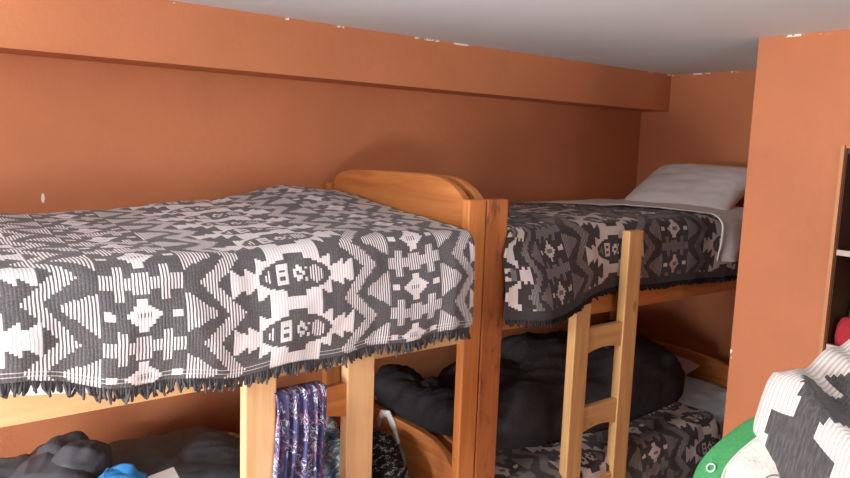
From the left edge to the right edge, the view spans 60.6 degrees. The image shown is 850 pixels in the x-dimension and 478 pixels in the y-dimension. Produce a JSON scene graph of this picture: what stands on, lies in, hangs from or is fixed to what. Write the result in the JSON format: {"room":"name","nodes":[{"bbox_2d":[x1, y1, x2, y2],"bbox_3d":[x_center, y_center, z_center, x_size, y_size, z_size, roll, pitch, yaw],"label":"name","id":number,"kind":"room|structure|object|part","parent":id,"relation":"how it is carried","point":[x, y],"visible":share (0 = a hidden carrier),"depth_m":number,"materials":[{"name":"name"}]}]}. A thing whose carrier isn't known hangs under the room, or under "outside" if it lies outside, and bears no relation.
{"room":"dormitory","nodes":[
{"label":"dormitory","id":0,"kind":"room"},
{"bbox_2d":[0,53,640,457],"bbox_3d":[-0.701,0.279,3.080,5.170,2.303,0.120,-4,9,-38],"label":"wall","id":1,"kind":"structure","parent":0,"point":[75,134],"depth_m":2.89,"materials":[{"name":"orange paint"}]},
{"bbox_2d":[172,0,849,74],"bbox_3d":[0.738,-0.630,1.145,5.170,0.100,4.680,-4,9,-38],"label":"ceiling","id":2,"kind":"structure","parent":0,"point":[671,37],"depth_m":2.62,"materials":[{"name":"white paint"}]},
{"bbox_2d":[0,0,671,111],"bbox_3d":[-0.569,-0.739,2.824,4.930,0.210,0.190,-4,9,-38],"label":"ceiling beam","id":3,"kind":"structure","parent":2,"relation":"attached to","point":[170,34],"depth_m":2.77,"materials":[{"name":"orange paint"}]},
{"bbox_2d":[525,199,743,261],"bbox_3d":[1.115,-0.068,3.696,0.886,0.241,0.973,-4,9,-38],"label":"sheet","id":4,"kind":"object","parent":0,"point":[731,220],"visible":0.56,"depth_m":3.38,"materials":[{"name":"white fabric"}]},
{"bbox_2d":[636,70,755,364],"bbox_3d":[2.726,0.438,2.796,0.120,2.303,4.560,-4,9,-38],"label":"wall","id":5,"kind":"structure","parent":0,"point":[708,119],"depth_m":4.14,"materials":[{"name":"orange paint"}]},
{"bbox_2d":[722,29,849,437],"bbox_3d":[2.625,0.537,2.011,1.010,2.303,3.194,-4,9,-38],"label":"wall","id":6,"kind":"structure","parent":0,"point":[800,124],"depth_m":2.75,"materials":[{"name":"orange paint"}]},
{"bbox_2d":[818,145,849,355],"bbox_3d":[1.895,0.579,2.468,0.430,1.750,0.910,-4,9,-38],"label":"shelf unit","id":7,"kind":"object","parent":6,"relation":"attached to","point":[837,293],"visible":0.5,"depth_m":2.65,"materials":[{"name":"brown wood"}]},
{"bbox_2d":[835,316,849,345],"bbox_3d":[1.595,0.340,2.625,0.123,0.110,0.186,-4,9,-38],"label":"folded towel","id":8,"kind":"object","parent":7,"relation":"on","point":[842,334],"visible":0.98,"depth_m":2.64,"materials":[{"name":"fabric"}]},
{"bbox_3d":[0.653,1.751,1.455,5.170,0.100,4.680,-4,9,-38],"label":"floor","id":9,"kind":"structure","parent":0,"visible":0},
{"bbox_2d":[0,170,485,477],"bbox_3d":[-0.893,0.660,2.268,2.015,1.743,0.977,-4,9,-38],"label":"bunk bed","id":10,"kind":"object","parent":9,"relation":"on","point":[350,401],"visible":0.34,"depth_m":2.42,"materials":[{"name":"brown wood"}]},
{"bbox_3d":[-0.615,0.336,1.881,1.863,0.125,0.026,-4,9,-38],"label":"rail","id":11,"kind":"part","parent":10,"relation":"part of","materials":[{"name":"brown wood"}]},
{"bbox_3d":[-0.471,0.946,2.043,0.090,1.265,0.038,-4,9,-38],"label":"ladder rail","id":12,"kind":"part","parent":10,"relation":"part of","materials":[{"name":"brown wood"}]},
{"bbox_2d":[272,380,326,477],"bbox_3d":[-0.380,0.731,2.051,0.204,0.634,0.103,-4,9,-38],"label":"scarf","id":13,"kind":"object","parent":10,"relation":"hanging from","point":[302,407],"visible":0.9,"depth_m":2.02,"materials":[{"name":"purple fabric"}]},
{"bbox_3d":[-0.417,0.586,3.233,0.076,1.674,0.036,-4,9,-38],"label":"post","id":14,"kind":"part","parent":10,"relation":"part of","materials":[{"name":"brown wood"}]},
{"bbox_3d":[-0.219,0.929,2.238,0.095,1.265,0.038,-4,9,-38],"label":"ladder rail","id":15,"kind":"part","parent":10,"relation":"part of","materials":[{"name":"brown wood"}]},
{"bbox_2d":[377,409,405,463],"bbox_3d":[-0.134,0.783,2.844,0.018,0.225,0.203,-3,9,-37],"label":"strap","id":16,"kind":"object","parent":10,"relation":"hanging from","point":[383,413],"visible":0.86,"depth_m":2.82,"materials":[{"name":"white fabric"}]},
{"bbox_3d":[0.136,0.698,2.529,0.076,1.674,0.036,-4,9,-38],"label":"post","id":17,"kind":"part","parent":10,"relation":"part of","materials":[{"name":"brown wood"}]},
{"bbox_3d":[-0.913,1.099,2.347,1.835,0.279,0.848,-4,9,-38],"label":"mattress","id":18,"kind":"object","parent":10,"relation":"on","visible":0},
{"bbox_2d":[0,431,112,477],"bbox_3d":[-1.175,0.782,2.189,0.524,0.368,0.494,-4,9,-38],"label":"jacket","id":19,"kind":"object","parent":18,"relation":"on","point":[73,454],"visible":0.98,"depth_m":2.14,"materials":[{"name":"fabric"}]},
{"bbox_2d":[36,431,112,477],"bbox_3d":[-1.077,0.690,2.212,0.220,0.184,0.266,-4,9,-38],"label":"hood","id":20,"kind":"object","parent":19,"relation":"attached to","point":[72,454],"depth_m":2.14,"materials":[{"name":"fabric"}]},
{"bbox_2d":[98,463,147,477],"bbox_3d":[-0.850,0.807,1.995,0.348,0.391,0.244,-4,9,-38],"label":"sack","id":21,"kind":"object","parent":18,"relation":"on","point":[124,470],"visible":1,"depth_m":1.97,"materials":[{"name":"blue fabric"}]},
{"bbox_2d":[148,467,178,477],"bbox_3d":[-0.750,0.696,2.083,0.093,0.046,0.054,-5,10,-44],"label":"paper","id":22,"kind":"object","parent":21,"relation":"on","point":[171,472],"visible":1,"depth_m":2.10,"materials":[{"name":"white paper"}]},
{"bbox_2d":[108,425,239,477],"bbox_3d":[-0.821,0.820,2.495,0.554,0.240,0.631,-4,9,-38],"label":"coat","id":23,"kind":"object","parent":18,"relation":"on","point":[200,451],"visible":0.77,"depth_m":2.48,"materials":[{"name":"grey fabric"}]},
{"bbox_2d":[223,431,239,438],"bbox_3d":[-0.823,0.822,2.803,0.306,0.154,0.182,-4,9,-38],"label":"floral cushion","id":24,"kind":"object","parent":18,"relation":"on","point":[228,432],"visible":0.08,"depth_m":2.82,"materials":[{"name":"brown fabric"}]},
{"bbox_2d":[324,416,339,477],"bbox_3d":[-0.437,0.786,2.623,0.379,0.300,0.611,-4,9,-38],"label":"blanket","id":25,"kind":"object","parent":18,"relation":"on","point":[332,433],"visible":0.07,"depth_m":2.50,"materials":[{"name":"fabric"}]},
{"bbox_2d":[339,426,409,477],"bbox_3d":[-0.220,0.820,2.725,0.176,0.222,0.482,-4,9,-38],"label":"blanket","id":26,"kind":"object","parent":18,"relation":"on","point":[386,462],"visible":0.38,"depth_m":2.58,"materials":[{"name":"black fabric"}]},
{"bbox_3d":[-0.879,0.158,2.225,1.835,0.279,0.848,-4,9,-38],"label":"mattress","id":27,"kind":"object","parent":10,"relation":"on","visible":0},
{"bbox_2d":[9,383,87,394],"bbox_3d":[-0.860,0.153,2.187,1.800,0.283,0.925,-4,9,-38],"label":"sheet","id":28,"kind":"object","parent":27,"relation":"on","point":[40,391],"visible":0.02,"depth_m":1.63,"materials":[{"name":"white fabric"}]},
{"bbox_2d":[0,185,474,404],"bbox_3d":[-0.862,0.108,2.149,1.856,0.469,1.013,-4,9,-38],"label":"blanket","id":29,"kind":"object","parent":28,"relation":"on","point":[261,283],"visible":1,"depth_m":1.91,"materials":[{"name":"grey fabric"}]},
{"bbox_2d":[340,170,743,477],"bbox_3d":[0.708,0.558,3.488,2.005,1.743,1.007,-4,9,-38],"label":"bunk bed","id":30,"kind":"object","parent":9,"relation":"on","point":[583,338],"visible":0.38,"depth_m":2.77,"materials":[{"name":"brown wood"}]},
{"bbox_2d":[374,364,454,435],"bbox_3d":[0.002,0.615,2.868,0.252,0.150,0.557,-4,9,-38],"label":"padded jacket","id":31,"kind":"object","parent":30,"relation":"on","point":[428,403],"visible":0.83,"depth_m":2.81,"materials":[{"name":"black fabric"}]},
{"bbox_3d":[0.208,0.693,2.585,0.098,1.674,0.036,-4,9,-38],"label":"post","id":32,"kind":"part","parent":30,"relation":"part of","materials":[{"name":"brown wood"}]},
{"bbox_2d":[503,231,508,299],"bbox_3d":[0.712,0.054,3.456,1.815,0.279,0.848,-4,9,-38],"label":"mattress","id":33,"kind":"object","parent":30,"relation":"on","point":[507,231],"visible":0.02,"depth_m":2.60,"materials":[{"name":"grey fabric"}]},
{"bbox_2d":[503,203,738,327],"bbox_3d":[0.739,0.027,3.370,1.837,0.356,1.047,-4,9,-38],"label":"blanket","id":34,"kind":"object","parent":33,"relation":"on","point":[558,258],"visible":0.64,"depth_m":2.81,"materials":[{"name":"grey fabric"}]},
{"bbox_2d":[624,163,746,209],"bbox_3d":[1.409,-0.268,3.842,0.392,0.258,0.600,-5,10,-42],"label":"pillow","id":35,"kind":"object","parent":34,"relation":"on","point":[712,186],"visible":0.7,"depth_m":3.73,"materials":[{"name":"white fabric"}]},
{"bbox_3d":[0.559,0.877,2.802,0.082,1.278,0.038,-4,9,-38],"label":"ladder rail","id":36,"kind":"part","parent":30,"relation":"part of","materials":[{"name":"beige wood"}]},
{"bbox_3d":[1.169,0.535,4.468,0.076,1.570,0.036,-4,9,-38],"label":"post","id":37,"kind":"part","parent":30,"relation":"part of","materials":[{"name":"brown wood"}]},
{"bbox_3d":[0.986,0.222,3.119,1.831,0.105,0.026,-4,9,-38],"label":"rail","id":38,"kind":"part","parent":30,"relation":"part of","materials":[{"name":"brown wood"}]},
{"bbox_3d":[0.793,0.731,2.962,0.087,1.544,0.038,-4,9,-38],"label":"ladder rail","id":39,"kind":"part","parent":30,"relation":"part of","materials":[{"name":"beige wood"}]},
{"bbox_3d":[1.353,1.154,1.237,1.570,1.190,1.690,-4,9,-38],"label":"bunk bed","id":40,"kind":"object","parent":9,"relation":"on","visible":0},
{"bbox_3d":[1.368,0.712,1.179,1.420,0.178,1.540,-4,9,-38],"label":"mattress","id":41,"kind":"object","parent":40,"relation":"on","visible":0},
{"bbox_2d":[693,416,779,477],"bbox_3d":[0.639,0.464,1.277,0.253,0.275,0.280,-4,9,-38],"label":"cushion","id":42,"kind":"object","parent":41,"relation":"on","point":[739,454],"visible":0.52,"depth_m":1.28,"materials":[{"name":"fabric"}]},
{"bbox_3d":[0.631,0.440,1.237,0.176,0.193,0.200,-4,9,-38],"label":"cream panel","id":43,"kind":"part","parent":42,"relation":"part of","materials":[{"name":"white fabric"}]},
{"bbox_2d":[753,339,849,477],"bbox_3d":[1.118,0.362,1.141,1.125,0.498,0.631,2,7,0],"label":"blanket","id":44,"kind":"object","parent":41,"relation":"on","point":[802,419],"visible":0.92,"depth_m":1.22,"materials":[{"name":"white fabric"}]},
{"bbox_3d":[0.679,0.996,3.579,1.815,0.279,0.848,-4,9,-38],"label":"mattress","id":45,"kind":"object","parent":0,"visible":0},
{"bbox_2d":[494,401,720,477],"bbox_3d":[0.548,1.010,3.406,1.402,0.465,1.007,-4,9,-38],"label":"blanket","id":46,"kind":"object","parent":45,"relation":"on","point":[671,441],"visible":0.22,"depth_m":3.15,"materials":[{"name":"grey fabric"}]},
{"bbox_2d":[437,320,684,449],"bbox_3d":[0.655,0.611,3.465,1.677,0.366,0.693,-4,9,-38],"label":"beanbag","id":47,"kind":"object","parent":46,"relation":"on","point":[532,365],"visible":0.52,"depth_m":3.19,"materials":[{"name":"black fabric"}]},
{"bbox_2d":[678,376,726,439],"bbox_3d":[1.155,0.914,3.885,0.681,0.311,0.971,-4,9,-38],"label":"sheet","id":48,"kind":"object","parent":45,"relation":"on","point":[710,397],"visible":0.12,"depth_m":3.72,"materials":[{"name":"white fabric"}]},
{"bbox_2d":[674,354,699,375],"bbox_3d":[1.235,0.688,4.074,0.254,0.154,0.520,-4,9,-38],"label":"pillow","id":49,"kind":"object","parent":48,"relation":"on","point":[688,366],"visible":0.1,"depth_m":3.93,"materials":[{"name":"pink fabric"}]}
]}

